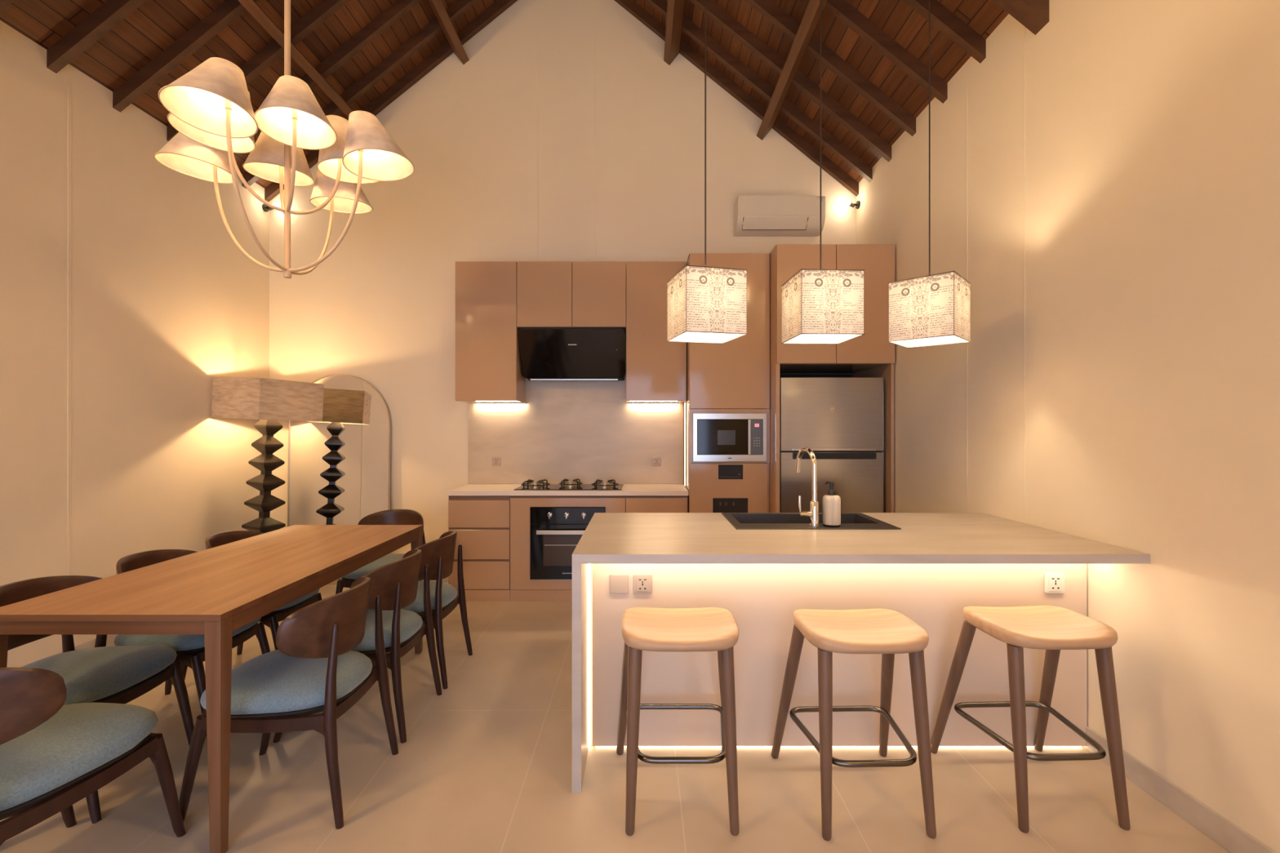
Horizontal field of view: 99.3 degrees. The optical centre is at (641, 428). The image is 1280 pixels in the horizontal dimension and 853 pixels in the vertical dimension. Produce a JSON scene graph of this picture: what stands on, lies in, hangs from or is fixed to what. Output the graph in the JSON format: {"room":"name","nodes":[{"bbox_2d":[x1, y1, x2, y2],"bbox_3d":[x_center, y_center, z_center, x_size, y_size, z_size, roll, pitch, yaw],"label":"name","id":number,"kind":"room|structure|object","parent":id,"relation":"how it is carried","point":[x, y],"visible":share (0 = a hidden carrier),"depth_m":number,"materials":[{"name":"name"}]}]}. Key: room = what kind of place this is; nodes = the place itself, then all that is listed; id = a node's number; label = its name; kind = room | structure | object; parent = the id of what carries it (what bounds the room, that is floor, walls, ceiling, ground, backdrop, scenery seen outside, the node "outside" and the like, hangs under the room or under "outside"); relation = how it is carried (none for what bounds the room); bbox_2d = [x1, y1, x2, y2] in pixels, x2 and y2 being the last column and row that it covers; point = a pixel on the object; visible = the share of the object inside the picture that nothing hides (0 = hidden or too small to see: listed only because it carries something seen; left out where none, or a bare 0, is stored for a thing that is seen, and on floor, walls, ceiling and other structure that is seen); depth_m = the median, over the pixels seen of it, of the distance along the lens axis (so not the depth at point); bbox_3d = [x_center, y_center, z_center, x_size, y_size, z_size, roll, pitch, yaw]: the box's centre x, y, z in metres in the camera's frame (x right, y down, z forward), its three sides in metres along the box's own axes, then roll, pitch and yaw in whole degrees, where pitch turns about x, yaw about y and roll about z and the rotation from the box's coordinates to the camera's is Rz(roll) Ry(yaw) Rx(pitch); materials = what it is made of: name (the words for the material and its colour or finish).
{"room":"dining room","nodes":[
{"label":"dining room","id":0,"kind":"room"},
{"bbox_2d":[0,20,269,667],"bbox_3d":[-3.370,-0.369,1.630,0.100,3.490,6.460,0,0,0],"label":"wall","id":1,"kind":"structure","parent":0,"point":[166,304],"depth_m":3.40,"materials":[{"name":"paint"}]},
{"bbox_2d":[67,78,71,575],"bbox_3d":[-3.319,-0.374,3.160,0.002,3.300,0.020,0,0,0],"label":"trim","id":2,"kind":"structure","parent":1,"relation":"attached to","point":[69,82],"depth_m":3.16,"materials":[{"name":"paint"}]},
{"bbox_2d":[51,634,117,656],"bbox_3d":[-3.314,1.329,1.630,0.012,0.095,6.460,0,0,0],"label":"baseboard","id":3,"kind":"structure","parent":1,"relation":"attached to","point":[110,637],"depth_m":3.29,"materials":[{"name":"tile"}]},
{"bbox_2d":[0,0,1008,188],"bbox_3d":[-0.700,-3.177,1.630,5.440,2.288,6.660,0,0,0],"label":"ceiling","id":4,"kind":"structure","parent":0,"point":[153,26],"depth_m":3.72,"materials":[{"name":"brown wood"}]},
{"bbox_2d":[0,0,14,12],"bbox_3d":[-1.995,-3.062,2.605,2.650,2.396,0.090,0,0,0],"label":"roof beam","id":5,"kind":"structure","parent":4,"relation":"attached to","point":[3,3],"depth_m":2.64,"materials":[{"name":"brown wood"}]},
{"bbox_2d":[46,0,146,73],"bbox_3d":[-1.995,-3.137,3.065,2.650,2.246,0.050,0,0,0],"label":"rafter","id":6,"kind":"object","parent":4,"relation":"attached to","point":[108,15],"visible":1,"depth_m":3.04,"materials":[{"name":"brown wood"}]},
{"bbox_2d":[112,0,258,112],"bbox_3d":[-1.995,-3.137,3.445,2.650,2.246,0.050,0,0,0],"label":"rafter","id":7,"kind":"object","parent":4,"relation":"attached to","point":[228,11],"visible":1,"depth_m":3.42,"materials":[{"name":"brown wood"}]},
{"bbox_2d":[166,0,350,141],"bbox_3d":[-1.995,-3.137,3.835,2.650,2.246,0.050,0,0,0],"label":"rafter","id":8,"kind":"object","parent":4,"relation":"attached to","point":[321,12],"visible":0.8,"depth_m":3.81,"materials":[{"name":"brown wood"}]},
{"bbox_2d":[153,0,414,278],"bbox_3d":[-1.725,-2.058,2.655,0.961,2.651,0.961,0,0,-43],"label":"chandelier","id":9,"kind":"object","parent":4,"relation":"hanging from","point":[210,107],"visible":1,"depth_m":2.58,"materials":[{"name":"beige fabric"}]},
{"bbox_2d":[253,0,422,136],"bbox_3d":[-1.995,-3.137,4.205,2.650,2.246,0.050,0,0,0],"label":"rafter","id":10,"kind":"object","parent":4,"relation":"attached to","point":[399,8],"visible":0.44,"depth_m":4.18,"materials":[{"name":"brown wood"}]},
{"bbox_2d":[242,0,479,188],"bbox_3d":[-1.995,-3.137,4.555,2.650,2.246,0.050,0,0,0],"label":"rafter","id":11,"kind":"object","parent":4,"relation":"attached to","point":[425,34],"visible":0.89,"depth_m":4.53,"materials":[{"name":"brown wood"}]},
{"bbox_2d":[264,0,517,201],"bbox_3d":[-1.995,-3.137,4.825,2.650,2.246,0.050,0,0,0],"label":"rafter","id":12,"kind":"object","parent":4,"relation":"attached to","point":[499,6],"visible":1,"depth_m":4.80,"materials":[{"name":"brown wood"}]},
{"bbox_2d":[666,0,746,343],"bbox_3d":[0.294,-1.935,2.485,0.282,3.049,0.283,0,0,-14],"label":"pendant lamp","id":13,"kind":"object","parent":4,"relation":"hanging from","point":[705,304],"visible":1,"depth_m":2.37,"materials":[{"name":"fabric"}]},
{"bbox_2d":[614,0,858,196],"bbox_3d":[0.626,-3.162,4.825,2.588,2.196,0.050,0,0,0],"label":"rafter","id":14,"kind":"object","parent":4,"relation":"attached to","point":[632,6],"visible":1,"depth_m":4.80,"materials":[{"name":"brown wood"}]},
{"bbox_2d":[644,0,872,182],"bbox_3d":[0.626,-3.162,4.545,2.588,2.196,0.050,0,0,0],"label":"rafter","id":15,"kind":"object","parent":4,"relation":"attached to","point":[688,27],"visible":1,"depth_m":4.52,"materials":[{"name":"brown wood"}]},
{"bbox_2d":[688,0,891,161],"bbox_3d":[0.626,-3.162,4.195,2.588,2.196,0.050,0,0,0],"label":"rafter","id":16,"kind":"object","parent":4,"relation":"attached to","point":[713,11],"visible":1,"depth_m":4.17,"materials":[{"name":"brown wood"}]},
{"bbox_2d":[781,0,864,344],"bbox_3d":[0.832,-1.717,2.520,0.283,2.613,0.282,0,0,-3],"label":"pendant lamp","id":17,"kind":"object","parent":4,"relation":"hanging from","point":[820,306],"visible":1,"depth_m":2.38,"materials":[{"name":"fabric"}]},
{"bbox_2d":[744,0,915,136],"bbox_3d":[0.626,-3.162,3.825,2.588,2.196,0.050,0,0,0],"label":"rafter","id":18,"kind":"object","parent":4,"relation":"attached to","point":[766,8],"visible":1,"depth_m":3.80,"materials":[{"name":"brown wood"}]},
{"bbox_2d":[824,0,947,103],"bbox_3d":[0.626,-3.162,3.435,2.588,2.196,0.050,0,0,0],"label":"rafter","id":19,"kind":"object","parent":4,"relation":"attached to","point":[842,10],"visible":1,"depth_m":3.41,"materials":[{"name":"brown wood"}]},
{"bbox_2d":[888,0,970,348],"bbox_3d":[1.378,-1.496,2.600,0.282,2.171,0.283,0,0,44],"label":"pendant lamp","id":20,"kind":"object","parent":4,"relation":"hanging from","point":[935,309],"visible":1,"depth_m":2.52,"materials":[{"name":"fabric"}]},
{"bbox_2d":[902,0,986,62],"bbox_3d":[0.626,-3.162,3.055,2.588,2.196,0.050,0,0,0],"label":"rafter","id":21,"kind":"object","parent":4,"relation":"attached to","point":[948,23],"visible":1,"depth_m":3.03,"materials":[{"name":"brown wood"}]},
{"bbox_2d":[992,0,1048,35],"bbox_3d":[0.626,-3.087,2.605,2.588,2.346,0.090,0,0,0],"label":"roof beam","id":22,"kind":"structure","parent":4,"relation":"attached to","point":[1033,15],"depth_m":2.60,"materials":[{"name":"brown wood"}]},
{"bbox_2d":[269,0,856,553],"bbox_3d":[-0.700,-1.442,4.910,5.240,5.637,0.100,0,0,0],"label":"wall","id":23,"kind":"structure","parent":0,"point":[380,310],"depth_m":4.86,"materials":[{"name":"paint"}]},
{"bbox_2d":[262,203,278,211],"bbox_3d":[-3.253,-1.944,4.790,0.146,0.066,0.068,0,0,9],"label":"wall spotlight","id":24,"kind":"object","parent":23,"relation":"attached to","point":[265,207],"visible":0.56,"depth_m":4.78,"materials":[{"name":"black metal"}]},
{"bbox_2d":[238,0,354,117],"bbox_3d":[-2.437,-2.641,3.755,0.136,0.146,2.208,0,0,0],"label":"purlin","id":25,"kind":"object","parent":23,"relation":"attached to","point":[251,6],"visible":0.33,"depth_m":3.80,"materials":[{"name":"brown wood"}]},
{"bbox_2d":[422,577,448,582],"bbox_3d":[-2.434,1.329,4.854,1.748,0.095,0.012,0,0,0],"label":"baseboard","id":26,"kind":"structure","parent":23,"relation":"attached to","point":[446,580],"depth_m":4.85,"materials":[{"name":"wood"}]},
{"bbox_2d":[427,0,469,64],"bbox_3d":[-1.602,-3.317,3.755,0.136,0.146,2.208,0,0,0],"label":"purlin","id":27,"kind":"object","parent":23,"relation":"attached to","point":[437,6],"visible":1,"depth_m":4.47,"materials":[{"name":"brown wood"}]},
{"bbox_2d":[455,261,525,404],"bbox_3d":[-1.279,-0.792,4.664,0.508,1.166,0.360,0,0,0],"label":"upper cabinet","id":28,"kind":"object","parent":23,"relation":"attached to","point":[488,364],"depth_m":4.48,"materials":[{"name":"beige laminate"}]},
{"bbox_2d":[475,404,524,404],"bbox_3d":[-1.245,-0.211,4.821,0.430,0.005,0.012,0,0,0],"label":"diffuser","id":29,"kind":"object","parent":28,"relation":"attached to","point":[476,404],"depth_m":4.82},
{"bbox_2d":[535,27,537,261],"bbox_3d":[-0.930,-2.479,4.858,0.024,2.190,0.004,0,0,0],"label":"trim","id":30,"kind":"structure","parent":23,"relation":"attached to","point":[536,28],"depth_m":4.86,"materials":[{"name":"paint"}]},
{"bbox_2d":[516,261,573,328],"bbox_3d":[-0.798,-1.105,4.664,0.454,0.540,0.360,0,0,0],"label":"upper cabinet","id":31,"kind":"object","parent":23,"relation":"attached to","point":[544,288],"visible":0.96,"depth_m":4.48,"materials":[{"name":"beige laminate"}]},
{"bbox_2d":[517,328,625,382],"bbox_3d":[-0.576,-0.622,4.668,0.884,0.415,0.355,0,0,0],"label":"range hood","id":32,"kind":"object","parent":23,"relation":"attached to","point":[546,354],"visible":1,"depth_m":4.57,"materials":[{"name":"black glass"}]},
{"bbox_2d":[467,335,683,484],"bbox_3d":[-0.583,-0.164,4.851,1.917,1.321,0.011,0,0,0],"label":"backsplash","id":33,"kind":"structure","parent":23,"relation":"attached to","point":[587,432],"depth_m":4.85,"materials":[{"name":"stone"}]},
{"bbox_2d":[492,457,501,466],"bbox_3d":[-1.287,0.298,4.840,0.078,0.078,0.011,0,0,0],"label":"wall socket","id":34,"kind":"object","parent":33,"relation":"attached to","point":[496,461],"visible":1,"depth_m":4.84,"materials":[{"name":"beige plastic"}]},
{"bbox_2d":[652,457,661,466],"bbox_3d":[0.137,0.298,4.840,0.078,0.078,0.011,0,0,0],"label":"wall socket","id":35,"kind":"object","parent":33,"relation":"attached to","point":[656,461],"visible":1,"depth_m":4.84,"materials":[{"name":"beige plastic"}]},
{"bbox_2d":[592,27,595,261],"bbox_3d":[-0.420,-2.479,4.858,0.024,2.190,0.004,0,0,0],"label":"trim","id":36,"kind":"structure","parent":23,"relation":"attached to","point":[593,28],"depth_m":4.86,"materials":[{"name":"paint"}]},
{"bbox_2d":[572,261,626,334],"bbox_3d":[-0.347,-1.105,4.664,0.444,0.540,0.360,0,0,0],"label":"upper cabinet","id":37,"kind":"object","parent":23,"relation":"attached to","point":[598,287],"visible":0.96,"depth_m":4.48,"materials":[{"name":"beige laminate"}]},
{"bbox_2d":[626,261,686,404],"bbox_3d":[0.126,-0.792,4.664,0.498,1.166,0.360,0,0,0],"label":"upper cabinet","id":38,"kind":"object","parent":23,"relation":"attached to","point":[656,367],"depth_m":4.48,"materials":[{"name":"beige laminate"}]},
{"bbox_2d":[629,404,677,404],"bbox_3d":[0.110,-0.211,4.821,0.420,0.005,0.012,0,0,0],"label":"diffuser","id":39,"kind":"object","parent":38,"relation":"attached to","point":[629,404],"depth_m":4.82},
{"bbox_2d":[663,0,684,65],"bbox_3d":[0.270,-3.312,3.755,0.136,0.146,2.208,0,0,0],"label":"purlin","id":40,"kind":"object","parent":23,"relation":"attached to","point":[674,7],"visible":1,"depth_m":4.47,"materials":[{"name":"brown wood"}]},
{"bbox_2d":[733,195,826,235],"bbox_3d":[1.208,-1.856,4.761,0.755,0.288,0.193,0,0,0],"label":"air conditioner","id":41,"kind":"object","parent":23,"relation":"attached to","point":[753,215],"visible":0.98,"depth_m":4.67,"materials":[{"name":"beige plastic"}]},
{"bbox_2d":[756,0,827,140],"bbox_3d":[1.097,-2.643,3.755,0.136,0.146,2.208,0,0,0],"label":"purlin","id":42,"kind":"object","parent":23,"relation":"attached to","point":[811,16],"visible":1,"depth_m":3.87,"materials":[{"name":"brown wood"}]},
{"bbox_2d":[845,200,860,208],"bbox_3d":[1.858,-1.970,4.790,0.136,0.066,0.068,0,0,-10],"label":"wall spotlight","id":43,"kind":"object","parent":23,"relation":"attached to","point":[848,202],"visible":1,"depth_m":4.77,"materials":[{"name":"black"}]},
{"bbox_2d":[0,582,1230,852],"bbox_3d":[-0.700,1.426,1.630,5.440,0.100,6.660,0,0,0],"label":"floor","id":44,"kind":"structure","parent":0,"point":[484,764],"depth_m":2.04,"materials":[{"name":"tile"}]},
{"bbox_2d":[0,667,186,845],"bbox_3d":[-1.794,0.988,1.585,0.464,0.776,0.584,0,0,6],"label":"dining chair","id":45,"kind":"object","parent":44,"relation":"on","point":[54,755],"visible":1,"depth_m":1.53,"materials":[{"name":"blue fabric"}]},
{"bbox_2d":[0,702,158,811],"bbox_3d":[-1.793,0.945,1.593,0.462,0.090,0.516,0,0,6],"label":"seat cushion","id":46,"kind":"object","parent":45,"relation":"on","point":[81,742],"depth_m":1.57,"materials":[{"name":"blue fabric"}]},
{"bbox_2d":[0,575,194,823],"bbox_3d":[-2.185,0.988,2.115,0.584,0.776,0.464,0,0,0],"label":"dining chair","id":47,"kind":"object","parent":44,"relation":"on","point":[119,674],"visible":0.5,"depth_m":2.12,"materials":[{"name":"brown wood"}]},
{"bbox_2d":[20,644,177,705],"bbox_3d":[-2.177,0.945,2.115,0.516,0.090,0.462,0,0,0],"label":"seat cushion","id":48,"kind":"object","parent":47,"relation":"on","point":[104,674],"depth_m":2.08,"materials":[{"name":"blue fabric"}]},
{"bbox_2d":[94,549,270,737],"bbox_3d":[-2.170,0.988,2.605,0.584,0.776,0.464,0,0,0],"label":"dining chair","id":49,"kind":"object","parent":44,"relation":"on","point":[189,649],"visible":0.27,"depth_m":2.42,"materials":[{"name":"brown wood"}]},
{"bbox_2d":[114,617,261,652],"bbox_3d":[-2.162,0.945,2.605,0.516,0.090,0.462,0,0,0],"label":"seat cushion","id":50,"kind":"object","parent":49,"relation":"on","point":[179,642],"depth_m":2.41,"materials":[{"name":"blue fabric"}]},
{"bbox_2d":[0,524,422,852],"bbox_3d":[-1.739,0.986,2.545,0.792,0.780,1.614,0,0,0],"label":"dining table","id":51,"kind":"object","parent":44,"relation":"on","point":[215,593],"visible":0.88,"depth_m":1.96,"materials":[{"name":"brown wood"}]},
{"bbox_2d":[181,530,322,679],"bbox_3d":[-2.165,0.988,3.100,0.584,0.776,0.464,0,0,0],"label":"dining chair","id":52,"kind":"object","parent":44,"relation":"on","point":[272,620],"visible":0.2,"depth_m":3.05,"materials":[{"name":"brown wood"}]},
{"bbox_2d":[274,588,319,611],"bbox_3d":[-2.157,0.945,3.100,0.516,0.090,0.462,0,0,0],"label":"seat cushion","id":53,"kind":"object","parent":52,"relation":"on","point":[304,600],"depth_m":3.05,"materials":[{"name":"blue fabric"}]},
{"bbox_2d":[210,377,324,533],"bbox_3d":[-2.962,0.494,4.340,0.541,1.779,0.534,0,0,20],"label":"floor lamp","id":54,"kind":"object","parent":44,"relation":"on","point":[269,401],"visible":0.77,"depth_m":4.25,"materials":[{"name":"brown wood"}]},
{"bbox_2d":[178,577,398,829],"bbox_3d":[-1.320,0.988,2.090,0.584,0.776,0.464,0,0,0],"label":"dining chair","id":55,"kind":"object","parent":44,"relation":"on","point":[314,668],"visible":0.94,"depth_m":1.93,"materials":[{"name":"brown wood"}]},
{"bbox_2d":[200,649,372,715],"bbox_3d":[-1.328,0.945,2.090,0.516,0.090,0.462,0,0,0],"label":"seat cushion","id":56,"kind":"object","parent":55,"relation":"on","point":[274,682],"depth_m":1.96,"materials":[{"name":"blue fabric"}]},
{"bbox_2d":[287,373,391,584],"bbox_3d":[-2.672,0.449,4.816,0.894,1.855,0.025,0,-1,0],"label":"wall mirror","id":57,"kind":"object","parent":44,"relation":"on","point":[339,465],"visible":0.72,"depth_m":4.82,"materials":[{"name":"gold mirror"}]},
{"bbox_2d":[272,549,441,743],"bbox_3d":[-1.322,0.988,2.600,0.584,0.776,0.464,0,0,0],"label":"dining chair","id":58,"kind":"object","parent":44,"relation":"on","point":[396,583],"visible":0.62,"depth_m":2.48,"materials":[{"name":"brown wood"}]},
{"bbox_2d":[351,608,422,652],"bbox_3d":[-1.330,0.945,2.600,0.516,0.090,0.462,0,0,0],"label":"seat cushion","id":59,"kind":"object","parent":58,"relation":"on","point":[395,639],"depth_m":2.51,"materials":[{"name":"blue fabric"}]},
{"bbox_2d":[335,509,430,594],"bbox_3d":[-1.778,0.988,3.780,0.464,0.776,0.584,0,0,0],"label":"dining chair","id":60,"kind":"object","parent":44,"relation":"on","point":[391,517],"visible":0.38,"depth_m":3.92,"materials":[{"name":"brown wood"}]},
{"bbox_2d":[342,553,404,579],"bbox_3d":[-1.778,0.945,3.772,0.462,0.090,0.516,0,0,0],"label":"seat cushion","id":61,"kind":"object","parent":60,"relation":"on","point":[391,557],"depth_m":3.60,"materials":[{"name":"blue fabric"}]},
{"bbox_2d":[402,531,472,689],"bbox_3d":[-1.315,0.988,3.090,0.584,0.776,0.464,0,0,0],"label":"dining chair","id":62,"kind":"object","parent":44,"relation":"on","point":[437,554],"visible":0.57,"depth_m":2.97,"materials":[{"name":"brown wood"}]},
{"bbox_2d":[402,581,457,613],"bbox_3d":[-1.323,0.945,3.090,0.516,0.090,0.462,0,0,0],"label":"seat cushion","id":63,"kind":"object","parent":62,"relation":"on","point":[440,602],"depth_m":2.99,"materials":[{"name":"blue fabric"}]},
{"bbox_2d":[448,495,510,600],"bbox_3d":[-1.288,0.957,4.585,0.491,0.838,0.520,0,0,0],"label":"base cabinet","id":64,"kind":"object","parent":44,"relation":"on","point":[482,523],"visible":0.78,"depth_m":4.33,"materials":[{"name":"beige laminate"}]},
{"bbox_2d":[445,484,688,495],"bbox_3d":[-0.585,0.517,4.583,1.921,0.037,0.547,0,0,0],"label":"countertop","id":65,"kind":"structure","parent":64,"relation":"on","point":[468,489],"depth_m":4.32,"materials":[{"name":"beige stone"}]},
{"bbox_2d":[514,478,623,489],"bbox_3d":[-0.589,0.467,4.582,0.867,0.064,0.415,0,0,0],"label":"gas hob","id":66,"kind":"object","parent":65,"relation":"in","point":[598,484],"visible":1,"depth_m":4.53,"materials":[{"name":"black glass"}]},
{"bbox_2d":[510,495,625,600],"bbox_3d":[-0.583,0.957,4.577,0.917,0.838,0.505,0,0,0],"label":"base cabinet","id":67,"kind":"object","parent":44,"relation":"on","point":[522,588],"visible":0.66,"depth_m":4.33,"materials":[{"name":"beige laminate"}]},
{"bbox_2d":[529,506,605,580],"bbox_3d":[-0.583,0.918,4.514,0.594,0.578,0.491,0,0,0],"label":"oven","id":68,"kind":"object","parent":67,"relation":"in","point":[555,532],"visible":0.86,"depth_m":4.31,"materials":[{"name":"black"}]},
{"bbox_2d":[625,495,688,512],"bbox_3d":[0.124,0.957,4.585,0.497,0.838,0.520,0,0,0],"label":"base cabinet","id":69,"kind":"object","parent":44,"relation":"on","point":[633,504],"visible":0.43,"depth_m":4.33,"materials":[{"name":"beige laminate"}]},
{"bbox_2d":[616,607,739,835],"bbox_3d":[0.140,1.042,2.076,0.490,0.667,0.485,0,0,0],"label":"bar stool","id":70,"kind":"object","parent":44,"relation":"on","point":[642,628],"visible":1,"depth_m":1.89,"materials":[{"name":"brown wood"}]},
{"bbox_2d":[683,253,769,512],"bbox_3d":[0.690,0.000,4.566,0.647,2.752,0.583,0,0,0],"label":"tall cabinet","id":71,"kind":"object","parent":44,"relation":"on","point":[731,376],"depth_m":4.27,"materials":[{"name":"beige laminate"}]},
{"bbox_2d":[684,402,685,485],"bbox_3d":[0.370,0.136,4.590,0.008,0.700,0.020,0,0,0],"label":"diffuser","id":72,"kind":"object","parent":71,"relation":"attached to","point":[684,402],"depth_m":4.58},
{"bbox_2d":[692,413,766,462],"bbox_3d":[0.695,0.073,4.510,0.578,0.380,0.500,0,0,0],"label":"microwave","id":73,"kind":"object","parent":71,"relation":"in","point":[716,437],"visible":1,"depth_m":4.27,"materials":[{"name":"metal"}]},
{"bbox_2d":[779,377,883,512],"bbox_3d":[1.462,0.495,4.484,0.785,1.762,0.692,0,0,0],"label":"refrigerator","id":74,"kind":"object","parent":44,"relation":"on","point":[840,420],"visible":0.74,"depth_m":4.15,"materials":[{"name":"silver metal"}]},
{"bbox_2d":[769,244,894,512],"bbox_3d":[1.460,-0.003,4.468,0.889,2.757,0.779,0,0,0],"label":"tall cabinet","id":75,"kind":"object","parent":44,"relation":"on","point":[870,354],"visible":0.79,"depth_m":4.08,"materials":[{"name":"beige laminate"}]},
{"bbox_2d":[771,608,936,840],"bbox_3d":[0.795,1.042,2.058,0.490,0.667,0.485,0,0,-2],"label":"bar stool","id":76,"kind":"object","parent":44,"relation":"on","point":[887,633],"visible":1,"depth_m":1.88,"materials":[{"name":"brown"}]},
{"bbox_2d":[572,512,1150,793],"bbox_3d":[0.829,0.926,2.555,2.180,0.900,1.009,0,0,0],"label":"kitchen island","id":77,"kind":"object","parent":44,"relation":"on","point":[937,566],"visible":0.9,"depth_m":2.34,"materials":[{"name":"beige stone"}]},
{"bbox_2d":[609,574,628,593],"bbox_3d":[-0.095,0.667,2.331,0.082,0.082,0.008,0,0,0],"label":"blank plate","id":78,"kind":"object","parent":77,"relation":"attached to","point":[619,584],"visible":1,"depth_m":2.33,"materials":[{"name":"beige plastic"}]},
{"bbox_2d":[632,574,652,593],"bbox_3d":[0.006,0.667,2.330,0.082,0.082,0.011,0,0,0],"label":"wall socket","id":79,"kind":"object","parent":77,"relation":"attached to","point":[642,584],"visible":1,"depth_m":2.33,"materials":[{"name":"beige plastic"}]},
{"bbox_2d":[572,512,1150,564],"bbox_3d":[0.829,0.493,2.555,2.180,0.035,1.009,0,0,0],"label":"island countertop","id":80,"kind":"structure","parent":77,"relation":"on","point":[608,538],"depth_m":2.25,"materials":[{"name":"beige stone"}]},
{"bbox_2d":[795,447,821,527],"bbox_3d":[0.808,0.282,2.682,0.108,0.375,0.200,0,0,0],"label":"tap","id":81,"kind":"object","parent":80,"relation":"on","point":[813,513],"visible":1,"depth_m":2.60,"materials":[{"name":"silver metal"}]},
{"bbox_2d":[721,512,901,529],"bbox_3d":[0.834,0.568,2.787,0.776,0.196,0.470,0,0,0],"label":"sink","id":82,"kind":"object","parent":80,"relation":"in","point":[740,521],"visible":0.14,"depth_m":2.87,"materials":[{"name":"black metal"}]},
{"bbox_2d":[822,481,840,527],"bbox_3d":[0.917,0.364,2.620,0.083,0.210,0.083,0,0,0],"label":"soap dispenser","id":83,"kind":"object","parent":82,"relation":"on","point":[831,502],"visible":1,"depth_m":2.59,"materials":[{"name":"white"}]},
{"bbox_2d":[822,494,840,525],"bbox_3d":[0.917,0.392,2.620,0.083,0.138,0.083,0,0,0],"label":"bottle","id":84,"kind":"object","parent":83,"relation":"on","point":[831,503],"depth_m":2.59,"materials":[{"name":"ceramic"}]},
{"bbox_2d":[1044,573,1065,593],"bbox_3d":[1.772,0.664,2.330,0.086,0.086,0.011,0,0,0],"label":"wall socket","id":85,"kind":"object","parent":77,"relation":"attached to","point":[1054,583],"visible":1,"depth_m":2.33,"materials":[{"name":"beige plastic"}]},
{"bbox_2d":[930,605,1130,833],"bbox_3d":[1.478,1.042,2.094,0.490,0.667,0.485,0,0,-2],"label":"bar stool","id":86,"kind":"object","parent":44,"relation":"on","point":[1051,628],"visible":1,"depth_m":1.93,"materials":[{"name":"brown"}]},
{"bbox_2d":[856,0,1279,852],"bbox_3d":[1.970,-0.394,1.630,0.100,3.540,6.460,0,0,0],"label":"wall","id":87,"kind":"structure","parent":0,"point":[1153,126],"depth_m":2.12,"materials":[{"name":"paint"}]},
{"bbox_2d":[966,84,967,512],"bbox_3d":[1.919,-0.374,3.205,0.002,3.300,0.010,0,0,0],"label":"trim","id":88,"kind":"structure","parent":87,"relation":"attached to","point":[966,84],"depth_m":3.20,"materials":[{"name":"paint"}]},
{"bbox_2d":[1023,26,1025,519],"bbox_3d":[1.919,-0.784,2.725,0.002,2.480,0.010,0,0,0],"label":"trim","id":89,"kind":"structure","parent":87,"relation":"attached to","point":[1024,26],"depth_m":2.73,"materials":[{"name":"paint"}]},
{"bbox_2d":[1083,725,1276,852],"bbox_3d":[1.914,1.329,0.375,0.012,0.095,3.950,0,0,0],"label":"baseboard","id":90,"kind":"structure","parent":87,"relation":"attached to","point":[1228,835],"depth_m":1.90,"materials":[{"name":"wood"}]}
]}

